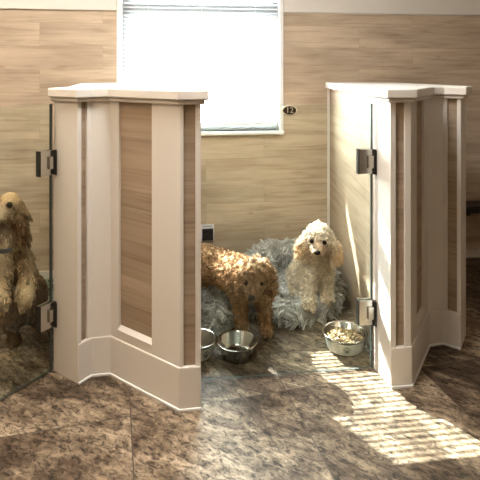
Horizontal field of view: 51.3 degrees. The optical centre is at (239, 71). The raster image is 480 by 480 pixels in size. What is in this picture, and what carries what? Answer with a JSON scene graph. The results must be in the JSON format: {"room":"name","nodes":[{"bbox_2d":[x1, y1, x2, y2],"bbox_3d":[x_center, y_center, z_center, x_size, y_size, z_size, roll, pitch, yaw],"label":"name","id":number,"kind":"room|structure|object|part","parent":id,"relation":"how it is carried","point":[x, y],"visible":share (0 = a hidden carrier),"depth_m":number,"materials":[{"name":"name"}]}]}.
{"room":"dog boarding kennel","nodes":[
{"label":"dog boarding kennel","id":0,"kind":"room"},
{"bbox_2d":[0,257,479,479],"bbox_3d":[0.415,1.390,0.653,5.100,0.080,5.600,0,0,-7],"label":"floor","id":1,"kind":"structure","parent":0,"point":[348,424],"depth_m":1.93,"materials":[{"name":"tile"}]},
{"bbox_2d":[0,192,48,349],"bbox_3d":[-1.051,0.961,2.351,0.284,0.835,0.562,0,0,-15],"label":"spaniel","id":2,"kind":"object","parent":1,"relation":"on","point":[22,287],"visible":0.95,"depth_m":2.23,"materials":[{"name":"fur"}]},
{"bbox_2d":[25,278,53,324],"bbox_3d":[-1.210,1.315,2.881,0.500,0.070,0.480,0,0,-7],"label":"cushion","id":3,"kind":"object","parent":1,"relation":"on","point":[46,279],"visible":0.02,"depth_m":2.93,"materials":[{"name":"fabric"}]},
{"bbox_2d":[48,83,208,411],"bbox_3d":[-0.700,0.711,2.569,0.596,1.278,1.582,0,0,-28],"label":"wall","id":4,"kind":"structure","parent":1,"relation":"on","point":[127,181],"depth_m":2.17,"materials":[{"name":"grey wood"}]},
{"bbox_2d":[0,104,56,399],"bbox_3d":[-1.055,0.743,1.942,0.048,1.198,0.776,0,0,35],"label":"gate","id":5,"kind":"object","parent":4,"relation":"attached to","point":[46,160],"visible":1,"depth_m":2.24,"materials":[{"name":"glass"}]},
{"bbox_3d":[-0.834,1.088,2.245,0.030,0.112,0.005,0,0,35],"label":"jamb plate","id":6,"kind":"part","parent":5,"relation":"part of","materials":[{"name":"metal"}]},
{"bbox_3d":[-0.834,0.405,2.245,0.030,0.112,0.005,0,0,35],"label":"jamb plate","id":7,"kind":"part","parent":5,"relation":"part of","materials":[{"name":"metal"}]},
{"bbox_3d":[-0.494,0.121,2.126,0.743,0.018,0.208,0,0,9],"label":"cap moulding","id":8,"kind":"part","parent":4,"relation":"part of","materials":[{"name":"beige paint"}]},
{"bbox_3d":[-0.450,1.131,2.150,0.211,0.022,0.017,0,0,36],"label":"panel sill","id":9,"kind":"part","parent":4,"relation":"part of","materials":[{"name":"beige paint"}]},
{"bbox_3d":[-0.449,1.157,2.152,0.211,0.042,0.013,0,0,36],"label":"rail","id":10,"kind":"part","parent":4,"relation":"part of","materials":[{"name":"beige paint"}]},
{"bbox_3d":[-0.420,1.264,2.124,0.580,0.172,0.127,0,0,21],"label":"baseboard","id":11,"kind":"part","parent":4,"relation":"part of","materials":[{"name":"beige paint"}]},
{"bbox_2d":[201,328,216,362],"bbox_3d":[-0.205,1.308,2.385,0.192,0.083,0.192,0,0,0],"label":"bowl","id":12,"kind":"object","parent":1,"relation":"on","point":[208,337],"visible":0.46,"depth_m":2.41,"materials":[{"name":"metal"}]},
{"bbox_2d":[201,284,235,335],"bbox_3d":[-0.167,1.296,2.692,0.317,0.209,0.442,0,0,0],"label":"dog bed","id":13,"kind":"object","parent":1,"relation":"on","point":[217,314],"visible":0.61,"depth_m":2.59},
{"bbox_2d":[201,290,229,329],"bbox_3d":[-0.168,1.288,2.691,0.229,0.119,0.349,0,0,0],"label":"cushion","id":14,"kind":"object","parent":13,"relation":"on","point":[218,317],"depth_m":2.58,"materials":[{"name":"grey fur"}]},
{"bbox_2d":[216,329,257,363],"bbox_3d":[-0.014,1.313,2.385,0.200,0.073,0.200,0,0,0],"label":"bowl","id":15,"kind":"object","parent":1,"relation":"on","point":[237,346],"visible":1,"depth_m":2.42,"materials":[{"name":"metal"}]},
{"bbox_2d":[201,243,279,338],"bbox_3d":[-0.078,1.125,2.736,0.276,0.466,0.878,0,0,-33],"label":"poodle","id":16,"kind":"object","parent":1,"relation":"on","point":[246,279],"visible":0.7,"depth_m":2.55,"materials":[{"name":"fur"}]},
{"bbox_2d":[244,237,347,330],"bbox_3d":[0.273,1.245,2.992,0.724,0.323,0.844,0,0,0],"label":"dog bed","id":17,"kind":"object","parent":1,"relation":"on","point":[287,311],"visible":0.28,"depth_m":2.77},
{"bbox_2d":[285,220,343,313],"bbox_3d":[0.415,1.059,2.883,0.288,0.499,0.566,0,0,-6],"label":"poodle","id":18,"kind":"object","parent":17,"relation":"on","point":[311,267],"visible":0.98,"depth_m":2.71,"materials":[{"name":"fur"}]},
{"bbox_2d":[322,320,367,356],"bbox_3d":[0.512,1.308,2.445,0.220,0.083,0.220,0,0,0],"label":"bowl","id":19,"kind":"object","parent":1,"relation":"on","point":[342,349],"visible":0.73,"depth_m":2.39,"materials":[{"name":"metal"}]},
{"bbox_2d":[326,327,362,342],"bbox_3d":[0.511,1.290,2.445,0.180,0.034,0.177,0,0,0],"label":"kibble","id":20,"kind":"object","parent":19,"relation":"in","point":[346,335],"visible":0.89,"depth_m":2.44,"materials":[{"name":"beige food"}]},
{"bbox_2d":[325,82,471,388],"bbox_3d":[0.885,0.711,2.836,0.608,1.278,1.458,0,0,0],"label":"wall","id":21,"kind":"structure","parent":1,"relation":"on","point":[419,130],"depth_m":2.44,"materials":[{"name":"grey wood"}]},
{"bbox_2d":[202,104,376,379],"bbox_3d":[0.224,0.743,2.233,0.787,1.198,0.048,0,0,-5],"label":"gate","id":22,"kind":"object","parent":21,"relation":"attached to","point":[366,158],"visible":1,"depth_m":2.26,"materials":[{"name":"glass"}]},
{"bbox_2d":[201,224,213,240],"bbox_3d":[-0.220,1.089,3.383,0.090,0.114,0.021,0,0,-7],"label":"wall outlet","id":23,"kind":"object","parent":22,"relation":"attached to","point":[207,230],"visible":0.91,"depth_m":3.38,"materials":[{"name":"black plastic"}]},
{"bbox_2d":[202,228,212,240],"bbox_3d":[-0.218,1.099,3.381,0.074,0.078,0.014,0,0,-7],"label":"socket","id":24,"kind":"object","parent":23,"relation":"attached to","point":[207,233],"depth_m":3.37,"materials":[{"name":"black plastic"}]},
{"bbox_2d":[282,105,296,115],"bbox_3d":[0.220,0.170,2.219,0.071,0.047,0.006,0,0,-7],"label":"number plate","id":25,"kind":"object","parent":22,"relation":"attached to","point":[289,110],"visible":1,"depth_m":2.22,"materials":[{"name":"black metal"}]},
{"bbox_3d":[0.220,0.170,2.219,0.059,0.036,0.002,0,0,-7],"label":"plate","id":26,"kind":"part","parent":25,"relation":"part of","materials":[{"name":"brown metal"}]},
{"bbox_3d":[0.607,1.088,2.257,0.005,0.112,0.030,0,0,-14],"label":"jamb plate","id":27,"kind":"part","parent":22,"relation":"part of","materials":[{"name":"metal"}]},
{"bbox_3d":[0.607,0.405,2.257,0.005,0.112,0.030,0,0,-14],"label":"jamb plate","id":28,"kind":"part","parent":22,"relation":"part of","materials":[{"name":"metal"}]},
{"bbox_3d":[0.903,0.121,2.347,0.696,0.018,0.192,0,0,-32],"label":"cap moulding","id":29,"kind":"part","parent":21,"relation":"part of","materials":[{"name":"beige paint"}]},
{"bbox_3d":[0.833,1.131,2.320,0.017,0.022,0.179,0,0,31],"label":"panel sill","id":30,"kind":"part","parent":21,"relation":"part of","materials":[{"name":"beige paint"}]},
{"bbox_3d":[0.831,1.157,2.321,0.013,0.042,0.179,0,0,31],"label":"rail","id":31,"kind":"part","parent":21,"relation":"part of","materials":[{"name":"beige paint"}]},
{"bbox_3d":[0.838,1.264,2.319,0.533,0.172,0.135,0,0,-40],"label":"baseboard","id":32,"kind":"part","parent":21,"relation":"part of","materials":[{"name":"beige paint"}]},
{"bbox_2d":[0,0,479,270],"bbox_3d":[0.042,0.040,3.484,5.100,2.620,0.110,0,0,-8],"label":"wall","id":33,"kind":"structure","parent":0,"point":[254,188],"depth_m":3.45,"materials":[{"name":"brown wood"}]},
{"bbox_2d":[0,0,115,10],"bbox_3d":[-1.648,-0.472,3.198,1.674,0.130,0.016,0,0,-7],"label":"trim","id":34,"kind":"structure","parent":33,"relation":"attached to","point":[4,4],"depth_m":3.25,"materials":[{"name":"beige paint"}]},
{"bbox_2d":[117,0,283,135],"bbox_3d":[-0.263,-0.163,3.419,1.126,1.195,0.129,0,0,-8],"label":"window","id":35,"kind":"structure","parent":33,"relation":"in","point":[206,130],"depth_m":3.42,"materials":[{"name":"white plastic"}]},
{"bbox_2d":[123,0,277,125],"bbox_3d":[-0.260,-0.161,3.420,1.049,1.058,0.038,0,0,-7],"label":"window blind","id":36,"kind":"object","parent":35,"relation":"attached to","point":[255,1],"visible":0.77,"depth_m":3.43,"materials":[{"name":"white"}]},
{"bbox_3d":[-0.262,-0.150,3.419,0.002,1.000,0.027,0,0,-8],"label":"ladder cord","id":37,"kind":"part","parent":36,"relation":"part of","materials":[{"name":"white fabric"}]},
{"bbox_3d":[-0.260,0.357,3.419,1.049,0.022,0.024,0,0,-8],"label":"rail","id":38,"kind":"part","parent":36,"relation":"part of","materials":[{"name":"white plastic"}]},
{"bbox_3d":[0.105,-0.150,3.468,0.002,1.000,0.027,0,0,-8],"label":"ladder cord","id":39,"kind":"part","parent":36,"relation":"part of","materials":[{"name":"white fabric"}]},
{"bbox_3d":[-0.259,0.416,3.402,1.122,0.022,0.094,0,0,-8],"label":"sill","id":40,"kind":"part","parent":35,"relation":"part of","materials":[{"name":"white plastic"}]},
{"bbox_2d":[39,249,479,278],"bbox_3d":[0.051,1.321,3.423,5.100,0.058,0.014,0,0,-8],"label":"baseboard","id":41,"kind":"structure","parent":33,"relation":"attached to","point":[471,253],"depth_m":3.63,"materials":[{"name":"beige paint"}]},
{"bbox_2d":[283,0,479,14],"bbox_3d":[1.440,-0.475,3.604,2.298,0.124,0.016,0,0,-8],"label":"trim","id":42,"kind":"structure","parent":33,"relation":"attached to","point":[423,7],"depth_m":3.54,"materials":[{"name":"beige paint"}]},
{"bbox_2d":[466,201,479,215],"bbox_3d":[1.953,1.019,3.604,0.880,0.162,0.149,0,0,-8],"label":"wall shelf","id":43,"kind":"object","parent":33,"relation":"attached to","point":[472,207],"visible":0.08,"depth_m":3.49,"materials":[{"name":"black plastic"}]}
]}

